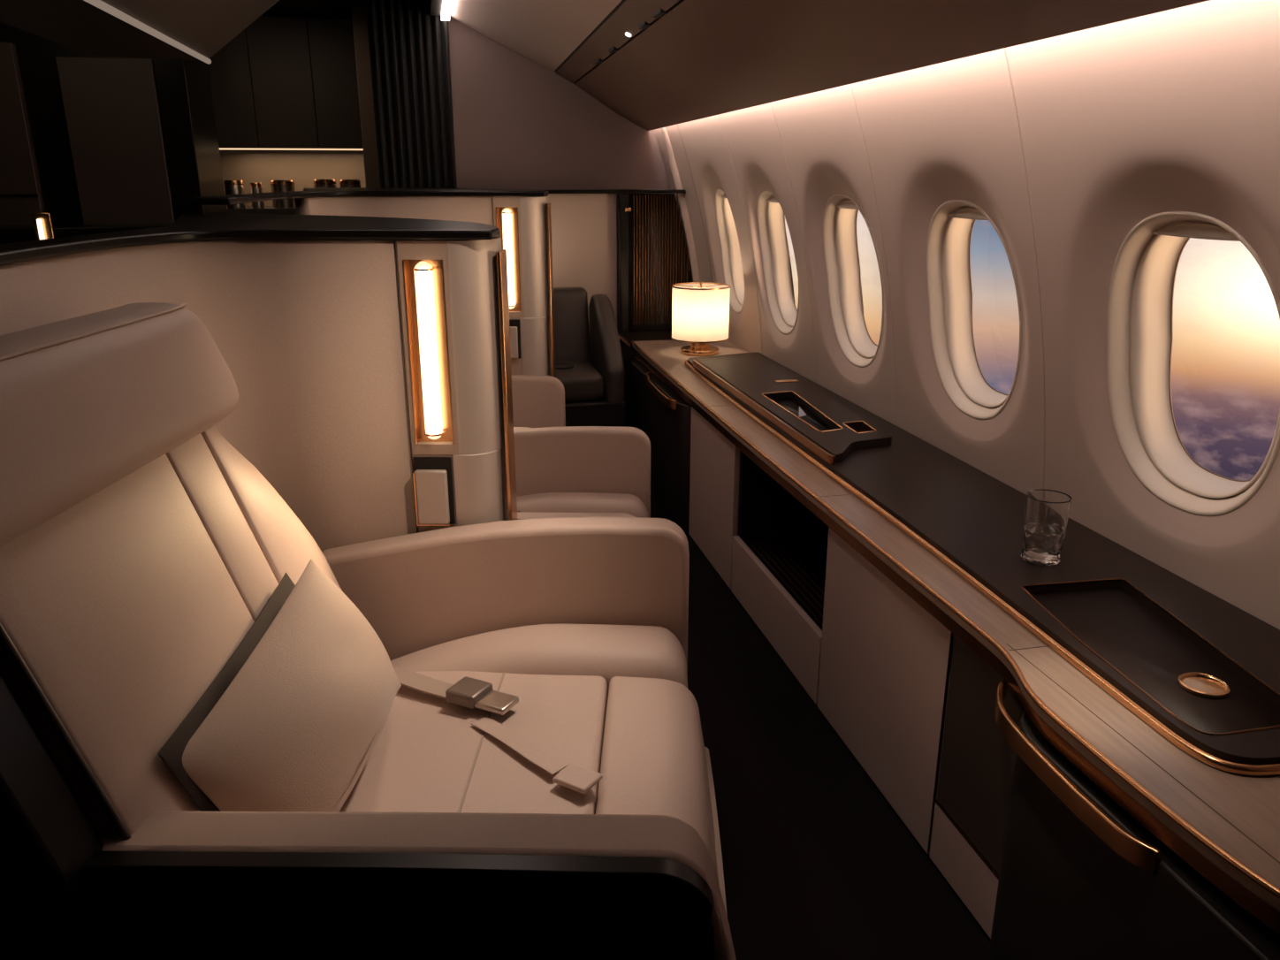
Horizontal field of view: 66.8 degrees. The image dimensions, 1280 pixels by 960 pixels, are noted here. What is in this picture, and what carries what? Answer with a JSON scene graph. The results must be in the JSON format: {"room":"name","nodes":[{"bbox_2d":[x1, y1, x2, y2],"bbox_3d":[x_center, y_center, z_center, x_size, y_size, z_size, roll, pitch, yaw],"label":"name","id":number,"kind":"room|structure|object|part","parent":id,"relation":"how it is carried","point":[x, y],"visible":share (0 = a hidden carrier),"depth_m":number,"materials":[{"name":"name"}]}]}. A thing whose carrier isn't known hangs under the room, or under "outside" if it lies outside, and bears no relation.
{"room":"aircraft cabin","nodes":[
{"label":"aircraft cabin","id":0,"kind":"room"},
{"bbox_2d":[0,22,46,212],"bbox_3d":[-2.662,-1.766,6.392,3.000,2.400,0.080,-4,18,-12],"label":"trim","id":1,"kind":"structure","parent":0,"point":[7,34],"depth_m":5.83,"materials":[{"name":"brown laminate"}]},
{"bbox_2d":[208,15,363,150],"bbox_3d":[-2.194,-2.442,6.021,1.050,0.746,0.390,-4,18,-12],"label":"upper cabinet","id":2,"kind":"object","parent":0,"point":[282,83],"visible":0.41,"depth_m":5.85,"materials":[{"name":"brown laminate"}]},
{"bbox_3d":[-2.497,-2.369,5.777,0.346,0.734,0.020,-4,18,-12],"label":"cupboard door","id":3,"kind":"part","parent":2,"relation":"part of","materials":[{"name":"brown laminate"}]},
{"bbox_3d":[-2.155,-2.391,5.847,0.346,0.734,0.020,-4,18,-12],"label":"cupboard door","id":4,"kind":"part","parent":2,"relation":"part of","materials":[{"name":"brown laminate"}]},
{"bbox_2d":[219,148,363,150],"bbox_3d":[-2.179,-2.068,6.063,1.010,0.008,0.040,-4,18,-12],"label":"light","id":5,"kind":"object","parent":2,"relation":"attached to","point":[219,148],"depth_m":6.06,"materials":[{"name":"white plastic"}]},
{"bbox_3d":[-1.813,-2.413,5.918,0.346,0.734,0.020,-4,18,-12],"label":"cupboard door","id":6,"kind":"part","parent":2,"relation":"part of","materials":[{"name":"brown laminate"}]},
{"bbox_2d":[260,0,365,18],"bbox_3d":[-1.099,-1.640,2.128,4.320,0.060,8.800,-4,18,-12],"label":"ceiling","id":7,"kind":"structure","parent":0,"point":[331,9],"depth_m":5.52,"materials":[{"name":"black laminate"}]},
{"bbox_2d":[0,0,279,64],"bbox_3d":[-1.231,-1.107,1.521,1.048,0.509,3.410,-4,18,-12],"label":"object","id":8,"kind":"object","parent":7,"relation":"attached to","point":[167,29],"visible":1,"depth_m":2.63,"materials":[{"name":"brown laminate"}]},
{"bbox_2d":[365,0,457,188],"bbox_3d":[-1.151,-1.315,5.073,0.404,2.300,0.058,-4,18,-12],"label":"slatted panel","id":9,"kind":"object","parent":7,"relation":"hanging from","point":[409,53],"visible":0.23,"depth_m":4.87,"materials":[{"name":"black wood"}]},
{"bbox_2d":[429,0,453,20],"bbox_3d":[-0.314,-1.413,1.810,0.097,0.170,6.340,-4,18,-12],"label":"ceiling light","id":10,"kind":"object","parent":7,"relation":"attached to","point":[443,8],"visible":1,"depth_m":4.52,"materials":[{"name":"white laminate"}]},
{"bbox_2d":[441,0,453,20],"bbox_3d":[-0.524,-1.668,2.862,0.042,0.020,4.140,-4,18,-12],"label":"diffuser","id":11,"kind":"object","parent":10,"relation":"attached to","point":[446,5],"depth_m":4.47,"materials":[{"name":"white plastic"}]},
{"bbox_2d":[312,179,335,187],"bbox_3d":[-1.954,-1.783,6.032,0.135,0.170,0.135,-4,18,-12],"label":"canister","id":12,"kind":"object","parent":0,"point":[318,183],"visible":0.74,"depth_m":5.96,"materials":[{"name":"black metal"}]},
{"bbox_3d":[-1.954,-1.849,6.011,0.135,0.030,0.135,-4,18,-12],"label":"lid","id":13,"kind":"part","parent":12,"relation":"part of","materials":[{"name":"brown metal"}]},
{"bbox_2d":[339,179,360,187],"bbox_3d":[-1.808,-1.791,6.063,0.126,0.168,0.126,-4,18,-12],"label":"canister","id":14,"kind":"object","parent":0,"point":[343,183],"visible":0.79,"depth_m":6.00,"materials":[{"name":"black metal"}]},
{"bbox_3d":[-1.808,-1.857,6.042,0.126,0.029,0.126,-4,18,-12],"label":"lid","id":15,"kind":"part","parent":14,"relation":"part of","materials":[{"name":"brown metal"}]},
{"bbox_2d":[448,12,712,279],"bbox_3d":[-0.273,-1.433,5.344,1.435,2.400,0.080,-4,18,-12],"label":"wall","id":16,"kind":"structure","parent":0,"point":[519,124],"depth_m":5.11,"materials":[{"name":"beige paint"}]},
{"bbox_2d":[451,0,622,71],"bbox_3d":[0.013,-1.236,1.610,0.506,0.387,7.112,-4,18,-11],"label":"ceiling panel","id":17,"kind":"object","parent":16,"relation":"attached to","point":[545,33],"depth_m":4.11,"materials":[{"name":"beige"}]},
{"bbox_2d":[650,495,990,959],"bbox_3d":[-1.099,0.647,2.854,4.320,0.060,8.800,-4,18,-12],"label":"floor","id":18,"kind":"structure","parent":0,"point":[818,863],"depth_m":2.24,"materials":[{"name":"black carpet"}]},
{"bbox_2d":[0,42,45,225],"bbox_3d":[-2.999,-0.912,4.398,0.628,1.980,0.058,-4,18,-12],"label":"wall","id":19,"kind":"structure","parent":18,"relation":"on","point":[20,191],"depth_m":4.27,"materials":[{"name":"brown laminate"}]},
{"bbox_3d":[-2.993,-1.250,4.266,0.628,0.013,0.009,-4,18,-12],"label":"rail","id":20,"kind":"part","parent":19,"relation":"part of","materials":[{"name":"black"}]},
{"bbox_2d":[0,212,171,243],"bbox_3d":[-2.455,-0.463,4.105,1.315,1.300,0.355,-4,18,-12],"label":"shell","id":21,"kind":"object","parent":18,"relation":"on","point":[42,228],"visible":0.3,"depth_m":3.85,"materials":[{"name":"black"}]},
{"bbox_2d":[31,212,54,240],"bbox_3d":[-2.339,-0.961,3.806,0.065,0.170,0.042,-4,18,-12],"label":"light","id":22,"kind":"object","parent":21,"relation":"attached to","point":[42,221],"depth_m":3.79,"materials":[{"name":"white metal"}]},
{"bbox_3d":[-2.455,-0.435,4.117,1.315,1.240,0.349,-4,18,-12],"label":"shell panel","id":23,"kind":"part","parent":21,"relation":"part of","materials":[{"name":"black"}]},
{"bbox_2d":[14,27,227,224],"bbox_3d":[-2.423,-1.076,4.798,0.665,2.050,0.600,-4,18,-12],"label":"wardrobe","id":24,"kind":"object","parent":18,"relation":"on","point":[118,140],"visible":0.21,"depth_m":4.36,"materials":[{"name":"black wood"}]},
{"bbox_3d":[-2.352,-0.943,4.544,0.385,1.910,0.019,-4,18,-12],"label":"door","id":25,"kind":"part","parent":24,"relation":"part of","materials":[{"name":"brown laminate"}]},
{"bbox_2d":[0,213,517,552],"bbox_3d":[-0.740,0.119,2.216,0.918,1.334,1.952,-3,18,-9],"label":"wall","id":26,"kind":"structure","parent":18,"relation":"on","point":[368,359],"depth_m":2.14,"materials":[{"name":"fabric"}]},
{"bbox_3d":[-0.463,0.097,2.289,0.110,1.291,0.063,0,18,1],"label":"plate","id":27,"kind":"part","parent":26,"relation":"part of","materials":[{"name":"plastic"}]},
{"bbox_2d":[402,259,454,444],"bbox_3d":[-0.465,-0.281,2.152,0.087,0.410,0.034,0,18,1],"label":"wall light","id":28,"kind":"object","parent":26,"relation":"attached to","point":[428,285],"depth_m":2.14,"materials":[{"name":"gold metal"}]},
{"bbox_3d":[-0.306,0.095,2.337,0.009,1.265,0.085,0,18,1],"label":"edge trim","id":29,"kind":"part","parent":26,"relation":"part of","materials":[{"name":"brown metal"}]},
{"bbox_2d":[219,149,365,214],"bbox_3d":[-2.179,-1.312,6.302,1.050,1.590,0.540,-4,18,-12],"label":"backsplash","id":30,"kind":"structure","parent":18,"relation":"on","point":[302,167],"depth_m":6.30,"materials":[{"name":"brown laminate"}]},
{"bbox_2d":[223,180,246,208],"bbox_3d":[-2.472,-1.746,5.926,0.112,0.165,0.112,-4,18,-12],"label":"canister","id":31,"kind":"object","parent":30,"relation":"on","point":[234,186],"visible":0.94,"depth_m":5.88,"materials":[{"name":"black metal"}]},
{"bbox_3d":[-2.472,-1.811,5.906,0.112,0.029,0.112,-4,18,-12],"label":"lid","id":32,"kind":"part","parent":31,"relation":"part of","materials":[{"name":"brown metal"}]},
{"bbox_2d":[249,182,265,208],"bbox_3d":[-2.350,-1.747,5.954,0.073,0.150,0.073,-4,18,-12],"label":"canister","id":33,"kind":"object","parent":30,"relation":"on","point":[255,187],"visible":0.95,"depth_m":5.92,"materials":[{"name":"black metal"}]},
{"bbox_3d":[-2.350,-1.806,5.935,0.073,0.026,0.073,-4,18,-12],"label":"lid","id":34,"kind":"part","parent":33,"relation":"part of","materials":[{"name":"brown metal"}]},
{"bbox_2d":[226,205,296,214],"bbox_3d":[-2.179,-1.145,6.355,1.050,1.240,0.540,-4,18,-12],"label":"countertop","id":35,"kind":"structure","parent":30,"relation":"on","point":[268,209],"depth_m":5.89,"materials":[{"name":"brown laminate"}]},
{"bbox_2d":[270,180,295,208],"bbox_3d":[-2.198,-1.764,5.983,0.143,0.165,0.143,-4,18,-12],"label":"canister","id":36,"kind":"object","parent":30,"relation":"on","point":[277,186],"visible":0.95,"depth_m":5.93,"materials":[{"name":"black metal"}]},
{"bbox_3d":[-2.198,-1.829,5.962,0.143,0.029,0.143,-4,18,-12],"label":"lid","id":37,"kind":"part","parent":36,"relation":"part of","materials":[{"name":"brown metal"}]},
{"bbox_2d":[350,6,380,187],"bbox_3d":[-1.563,-1.547,5.810,0.115,2.335,0.100,-4,18,-12],"label":"post","id":38,"kind":"object","parent":18,"relation":"on","point":[359,14],"visible":0.24,"depth_m":5.55,"materials":[{"name":"brown"}]},
{"bbox_2d":[0,302,736,959],"bbox_3d":[-0.472,0.336,1.686,1.299,1.240,1.192,0,18,1],"label":"seat","id":39,"kind":"object","parent":18,"relation":"on","point":[537,781],"visible":0.78,"depth_m":1.29,"materials":[{"name":"beige leather"}]},
{"bbox_3d":[-0.723,0.307,1.412,0.376,0.660,0.472,0,18,1],"label":"backrest","id":40,"kind":"part","parent":39,"relation":"part of","materials":[{"name":"beige leather"}]},
{"bbox_2d":[157,558,401,811],"bbox_3d":[-0.533,0.358,1.572,0.210,0.357,0.584,0,18,1],"label":"throw pillow","id":41,"kind":"object","parent":39,"relation":"on","point":[293,720],"visible":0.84,"depth_m":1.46,"materials":[{"name":"fabric"}]},
{"bbox_3d":[-0.513,0.761,1.254,1.238,0.652,0.044,0,18,1],"label":"shell frame","id":42,"kind":"part","parent":39,"relation":"part of","materials":[{"name":"black plastic"}]},
{"bbox_3d":[-0.536,0.782,1.271,1.190,0.600,0.014,0,18,1],"label":"shell panel","id":43,"kind":"part","parent":39,"relation":"part of","materials":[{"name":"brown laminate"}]},
{"bbox_3d":[-0.481,0.706,1.301,1.299,0.567,0.090,0,18,1],"label":"armrest","id":44,"kind":"part","parent":39,"relation":"part of","materials":[{"name":"beige leather"}]},
{"bbox_2d":[339,670,607,814],"bbox_3d":[-0.354,0.616,1.719,0.557,0.232,0.780,0,18,1],"label":"seat cushion","id":45,"kind":"object","parent":39,"relation":"on","point":[431,753],"depth_m":1.75,"materials":[{"name":"beige leather"}]},
{"bbox_3d":[-0.315,0.397,2.283,0.852,0.642,0.084,0,18,1],"label":"armrest","id":46,"kind":"part","parent":39,"relation":"part of","materials":[{"name":"beige leather"}]},
{"bbox_2d":[189,187,555,377],"bbox_3d":[-0.897,-0.466,3.981,1.105,1.381,1.952,-3,18,-9],"label":"wall","id":47,"kind":"structure","parent":18,"relation":"on","point":[522,217],"depth_m":3.84,"materials":[{"name":"plastic"}]},
{"bbox_3d":[-0.958,-0.467,4.019,0.756,1.359,0.235,-5,18,-16],"label":"panel","id":48,"kind":"part","parent":47,"relation":"part of","materials":[{"name":"plastic"}]},
{"bbox_3d":[-0.522,-0.482,4.037,0.110,1.338,0.063,0,18,1],"label":"plate","id":49,"kind":"part","parent":47,"relation":"part of","materials":[{"name":"plastic"}]},
{"bbox_2d":[495,206,521,312],"bbox_3d":[-0.525,-0.883,3.893,0.087,0.410,0.034,0,18,1],"label":"wall light","id":50,"kind":"object","parent":47,"relation":"attached to","point":[508,219],"depth_m":3.87,"materials":[{"name":"gold metal"}]},
{"bbox_3d":[-0.366,-0.484,4.085,0.009,1.312,0.085,0,18,1],"label":"edge trim","id":51,"kind":"part","parent":47,"relation":"part of","materials":[{"name":"brown metal"}]},
{"bbox_2d":[511,374,565,429],"bbox_3d":[-0.889,-0.235,3.614,1.299,1.163,0.834,0,18,1],"label":"seat","id":52,"kind":"object","parent":18,"relation":"on","point":[538,401],"visible":0.02,"depth_m":3.96,"materials":[{"name":"beige leather"}]},
{"bbox_3d":[-0.895,0.077,3.361,1.299,0.532,0.063,0,18,1],"label":"armrest","id":53,"kind":"part","parent":52,"relation":"part of","materials":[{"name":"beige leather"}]},
{"bbox_2d":[513,426,650,519],"bbox_3d":[-0.545,0.024,2.798,1.299,1.163,0.876,0,18,1],"label":"seat","id":54,"kind":"object","parent":18,"relation":"on","point":[571,471],"visible":0.08,"depth_m":3.15,"materials":[{"name":"beige leather"}]},
{"bbox_3d":[-0.552,0.342,2.529,1.299,0.532,0.066,0,18,1],"label":"armrest","id":55,"kind":"part","parent":54,"relation":"part of","materials":[{"name":"beige leather"}]},
{"bbox_2d":[548,287,625,426],"bbox_3d":[-0.391,-0.490,4.878,0.545,0.885,0.579,-4,18,-12],"label":"seat","id":56,"kind":"object","parent":18,"relation":"on","point":[590,365],"visible":0.51,"depth_m":4.73,"materials":[{"name":"grey leather"}]},
{"bbox_3d":[-0.432,-0.744,4.983,0.340,0.465,0.216,-4,18,-12],"label":"backrest","id":57,"kind":"part","parent":56,"relation":"part of","materials":[{"name":"grey leather"}]},
{"bbox_2d":[549,360,603,402],"bbox_3d":[-0.388,-0.490,4.801,0.360,0.160,0.400,-4,18,-12],"label":"seat cushion","id":58,"kind":"object","parent":56,"relation":"on","point":[582,381],"depth_m":4.65,"materials":[{"name":"grey leather"}]},
{"bbox_3d":[-0.343,-0.349,4.627,0.240,0.004,0.008,-4,18,-12],"label":"trim","id":59,"kind":"part","parent":56,"relation":"part of","materials":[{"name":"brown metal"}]},
{"bbox_3d":[-0.383,-0.246,4.918,0.545,0.395,0.490,-4,18,-12],"label":"seat","id":60,"kind":"part","parent":56,"relation":"part of","materials":[{"name":"black"}]},
{"bbox_3d":[-0.169,-0.635,4.886,0.090,0.556,0.550,-4,18,-12],"label":"armrest","id":61,"kind":"part","parent":56,"relation":"part of","materials":[{"name":"grey leather"}]},
{"bbox_2d":[533,189,685,328],"bbox_3d":[-0.360,-0.854,5.231,1.274,1.364,0.196,-4,18,-12],"label":"wall","id":62,"kind":"structure","parent":18,"relation":"on","point":[584,221],"depth_m":5.11,"materials":[{"name":"beige"}]},
{"bbox_3d":[-0.543,-0.840,5.219,0.850,1.345,0.050,-4,18,-12],"label":"panel","id":63,"kind":"part","parent":62,"relation":"part of","materials":[{"name":"beige"}]},
{"bbox_2d":[660,127,700,281],"bbox_3d":[0.238,-1.054,5.269,0.300,1.723,0.060,-4,18,-12],"label":"trim","id":64,"kind":"structure","parent":62,"relation":"attached to","point":[673,166],"depth_m":5.14,"materials":[{"name":"beige"}]},
{"bbox_2d":[617,330,671,426],"bbox_3d":[0.144,-0.459,5.203,0.486,0.628,0.365,-4,18,-12],"label":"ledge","id":65,"kind":"object","parent":18,"relation":"on","point":[628,354],"visible":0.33,"depth_m":5.13,"materials":[{"name":"black wood"}]},
{"bbox_3d":[-0.087,-0.731,5.064,0.012,0.012,0.355,-4,18,-12],"label":"trim","id":66,"kind":"part","parent":65,"relation":"part of","materials":[{"name":"brown metal"}]},
{"bbox_2d":[616,193,690,351],"bbox_3d":[0.098,-0.868,5.310,0.439,1.343,0.115,-4,18,-12],"label":"screen","id":67,"kind":"object","parent":18,"relation":"on","point":[652,256],"visible":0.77,"depth_m":5.19,"materials":[{"name":"black laminate"}]},
{"bbox_3d":[-0.092,-0.858,5.278,0.053,1.343,0.100,-4,18,-12],"label":"screen post","id":68,"kind":"part","parent":67,"relation":"part of","materials":[{"name":"black"}]},
{"bbox_2d":[632,358,691,533],"bbox_3d":[0.281,-0.210,4.500,0.531,0.558,1.050,-4,18,-12],"label":"base cabinet","id":69,"kind":"object","parent":18,"relation":"on","point":[658,410],"visible":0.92,"depth_m":4.18,"materials":[{"name":"black laminate"}]},
{"bbox_3d":[0.079,-0.392,4.217,0.046,0.040,0.608,-3,18,-9],"label":"handle","id":70,"kind":"part","parent":69,"relation":"part of","materials":[{"name":"brown metal"}]},
{"bbox_2d":[688,406,741,589],"bbox_3d":[0.491,0.035,3.737,0.462,0.573,0.581,-4,18,-12],"label":"base cabinet","id":71,"kind":"object","parent":18,"relation":"on","point":[715,461],"visible":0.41,"depth_m":3.63,"materials":[{"name":"brown laminate"}]},
{"bbox_2d":[731,451,828,704],"bbox_3d":[0.639,0.242,3.084,0.463,0.573,0.804,-4,18,-12],"label":"base cabinet","id":72,"kind":"object","parent":18,"relation":"on","point":[780,550],"visible":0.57,"depth_m":3.25,"materials":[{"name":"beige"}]},
{"bbox_3d":[0.424,0.417,3.090,0.021,0.212,0.804,-4,18,-12],"label":"door","id":73,"kind":"part","parent":72,"relation":"part of","materials":[{"name":"brown paint"}]},
{"bbox_2d":[817,526,954,853],"bbox_3d":[0.794,0.458,2.403,0.462,0.573,0.640,-4,18,-12],"label":"base cabinet","id":74,"kind":"object","parent":18,"relation":"on","point":[886,661],"visible":0.43,"depth_m":2.29,"materials":[{"name":"brown laminate"}]},
{"bbox_3d":[0.637,0.561,2.058,0.004,0.546,0.002,-4,18,-12],"label":"edge trim","id":75,"kind":"part","parent":74,"relation":"part of","materials":[{"name":"brown metal"}]},
{"bbox_2d":[929,635,1025,938],"bbox_3d":[0.891,0.595,1.973,0.463,0.573,0.274,-4,18,-12],"label":"base cabinet","id":76,"kind":"object","parent":18,"relation":"on","point":[971,805],"visible":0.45,"depth_m":1.94,"materials":[{"name":"brown laminate"}]},
{"bbox_3d":[0.676,0.802,1.990,0.021,0.143,0.274,-4,18,-12],"label":"drawer","id":77,"kind":"part","parent":76,"relation":"part of","materials":[{"name":"brown paint"}]},
{"bbox_3d":[0.668,0.733,1.966,0.006,0.003,0.274,-4,18,-12],"label":"edge trim","id":78,"kind":"part","parent":76,"relation":"part of","materials":[{"name":"brown metal"}]},
{"bbox_2d":[988,678,1279,959],"bbox_3d":[0.949,0.746,1.486,0.561,0.558,0.886,-4,18,-12],"label":"base cabinet","id":79,"kind":"object","parent":18,"relation":"on","point":[1080,878],"visible":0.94,"depth_m":1.47,"materials":[{"name":"black laminate"}]},
{"bbox_2d":[631,339,1279,935],"bbox_3d":[0.614,-0.062,2.900,0.555,0.125,4.340,-4,18,-12],"label":"countertop","id":80,"kind":"structure","parent":79,"relation":"on","point":[1094,644],"depth_m":1.84,"materials":[{"name":"brown wood"}]},
{"bbox_3d":[0.326,-0.121,3.284,0.013,0.005,3.348,-4,18,-12],"label":"trim","id":81,"kind":"part","parent":80,"relation":"part of","materials":[{"name":"brown metal"}]},
{"bbox_2d":[670,281,730,356],"bbox_3d":[0.281,-0.756,4.509,0.269,0.330,0.269,-4,18,-12],"label":"table lamp","id":82,"kind":"object","parent":80,"relation":"on","point":[700,310],"visible":1,"depth_m":4.41,"materials":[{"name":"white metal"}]},
{"bbox_3d":[0.281,-0.684,4.532,0.090,0.136,0.090,-4,18,-12],"label":"lamp stem","id":83,"kind":"part","parent":82,"relation":"part of","materials":[{"name":"gold metal"}]},
{"bbox_3d":[0.384,-0.277,3.430,0.016,0.026,1.508,-4,18,-12],"label":"module rail","id":84,"kind":"part","parent":80,"relation":"part of","materials":[{"name":"brown metal"}]},
{"bbox_3d":[0.534,-0.235,3.253,0.127,0.004,0.577,-2,18,-8],"label":"well trim","id":85,"kind":"part","parent":80,"relation":"part of","materials":[{"name":"brown metal"}]},
{"bbox_3d":[0.688,-0.166,3.034,0.076,0.004,0.145,-3,18,-9],"label":"well trim","id":86,"kind":"part","parent":80,"relation":"part of","materials":[{"name":"brown metal"}]},
{"bbox_2d":[1020,488,1071,565],"bbox_3d":[0.851,0.101,2.039,0.088,0.144,0.088,-9,20,-26],"label":"tumbler","id":87,"kind":"object","parent":80,"relation":"on","point":[1047,512],"visible":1,"depth_m":2.01,"materials":[{"name":"clear glass"}]},
{"bbox_2d":[1021,578,1279,735],"bbox_3d":[0.900,0.296,1.700,0.278,0.025,0.547,-4,18,-12],"label":"tray","id":88,"kind":"object","parent":80,"relation":"on","point":[1133,636],"depth_m":1.70,"materials":[{"name":"brown metal"}]},
{"bbox_2d":[1177,672,1230,699],"bbox_3d":[0.925,0.336,1.591,0.077,0.008,0.077,-4,18,-12],"label":"coaster","id":89,"kind":"object","parent":80,"relation":"on","point":[1200,684],"visible":1,"depth_m":1.59,"materials":[{"name":"brown metal"}]},
{"bbox_3d":[0.661,0.454,1.550,0.062,0.040,0.481,-1,18,-5],"label":"handle","id":90,"kind":"part","parent":79,"relation":"part of","materials":[{"name":"brown metal"}]},
{"bbox_2d":[654,0,1279,629],"bbox_3d":[0.964,-0.235,2.237,0.454,2.026,7.300,-4,18,-12],"label":"wall","id":91,"kind":"structure","parent":0,"point":[1067,142],"depth_m":2.21,"materials":[{"name":"beige plastic"}]},
{"bbox_2d":[715,187,744,312],"bbox_3d":[0.475,-1.121,4.679,0.205,0.674,0.412,-4,18,-12],"label":"window","id":92,"kind":"structure","parent":91,"relation":"in","point":[732,262],"depth_m":4.82,"materials":[{"name":"beige plastic"}]},
{"bbox_2d":[757,190,799,334],"bbox_3d":[0.615,-0.926,4.064,0.205,0.674,0.488,-4,18,-12],"label":"window","id":93,"kind":"structure","parent":91,"relation":"in","point":[771,217],"depth_m":4.22,"materials":[{"name":"beige plastic"}]},
{"bbox_2d":[765,194,778,202],"bbox_3d":[0.557,-1.158,3.978,0.016,0.038,0.340,-4,18,-12],"label":"shade","id":94,"kind":"object","parent":93,"relation":"attached to","point":[769,198],"depth_m":4.02,"materials":[{"name":"beige plastic"}]},
{"bbox_2d":[822,193,883,367],"bbox_3d":[0.772,-0.707,3.373,0.205,0.674,0.526,-4,18,-12],"label":"window","id":95,"kind":"structure","parent":91,"relation":"in","point":[841,247],"depth_m":3.53,"materials":[{"name":"beige plastic"}]},
{"bbox_2d":[835,198,858,209],"bbox_3d":[0.714,-0.938,3.286,0.016,0.038,0.366,-4,18,-12],"label":"shade","id":96,"kind":"object","parent":95,"relation":"attached to","point":[840,203],"depth_m":3.33,"materials":[{"name":"beige plastic"}]},
{"bbox_2d":[555,0,1209,130],"bbox_3d":[0.426,-1.125,1.739,0.621,0.668,7.119,-3,18,-11],"label":"bin","id":97,"kind":"object","parent":91,"relation":"attached to","point":[655,64],"visible":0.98,"depth_m":2.57,"materials":[{"name":"brown laminate"}]},
{"bbox_2d":[594,58,604,63],"bbox_3d":[-0.169,-1.762,4.072,0.024,0.016,0.100,-4,18,-12],"label":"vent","id":98,"kind":"object","parent":97,"relation":"attached to","point":[597,60],"depth_m":4.06,"materials":[{"name":"black plastic"}]},
{"bbox_2d":[609,46,619,53],"bbox_3d":[-0.098,-1.643,3.696,0.024,0.016,0.100,-4,18,-12],"label":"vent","id":99,"kind":"object","parent":97,"relation":"attached to","point":[612,49],"depth_m":3.68,"materials":[{"name":"black plastic"}]},
{"bbox_2d":[638,21,652,29],"bbox_3d":[0.016,-1.449,3.086,0.024,0.016,0.100,-4,18,-12],"label":"vent","id":100,"kind":"object","parent":97,"relation":"attached to","point":[642,25],"depth_m":3.07,"materials":[{"name":"black plastic"}]},
{"bbox_2d":[653,8,668,17],"bbox_3d":[0.060,-1.375,2.851,0.024,0.016,0.100,-4,18,-12],"label":"vent","id":101,"kind":"object","parent":97,"relation":"attached to","point":[657,12],"depth_m":2.84,"materials":[{"name":"black plastic"}]},
{"bbox_2d":[926,199,1021,419],"bbox_3d":[0.935,-0.479,2.653,0.205,0.674,0.543,-4,18,-12],"label":"window","id":102,"kind":"structure","parent":91,"relation":"in","point":[948,275],"depth_m":2.81,"materials":[{"name":"beige plastic"}]},
{"bbox_2d":[946,205,988,220],"bbox_3d":[0.878,-0.710,2.566,0.016,0.038,0.378,-4,18,-12],"label":"shade","id":103,"kind":"object","parent":102,"relation":"attached to","point":[953,212],"depth_m":2.60,"materials":[{"name":"beige plastic"}]},
{"bbox_2d":[1107,211,1279,516],"bbox_3d":[1.105,-0.241,1.905,0.205,0.674,0.543,-4,18,-12],"label":"window","id":104,"kind":"structure","parent":91,"relation":"in","point":[1141,293],"depth_m":2.05,"materials":[{"name":"beige plastic"}]},
{"bbox_2d":[1150,220,1239,241],"bbox_3d":[1.048,-0.473,1.818,0.016,0.038,0.378,-4,18,-12],"label":"shade","id":105,"kind":"object","parent":104,"relation":"attached to","point":[1194,229],"depth_m":1.84,"materials":[{"name":"beige plastic"}]}
]}

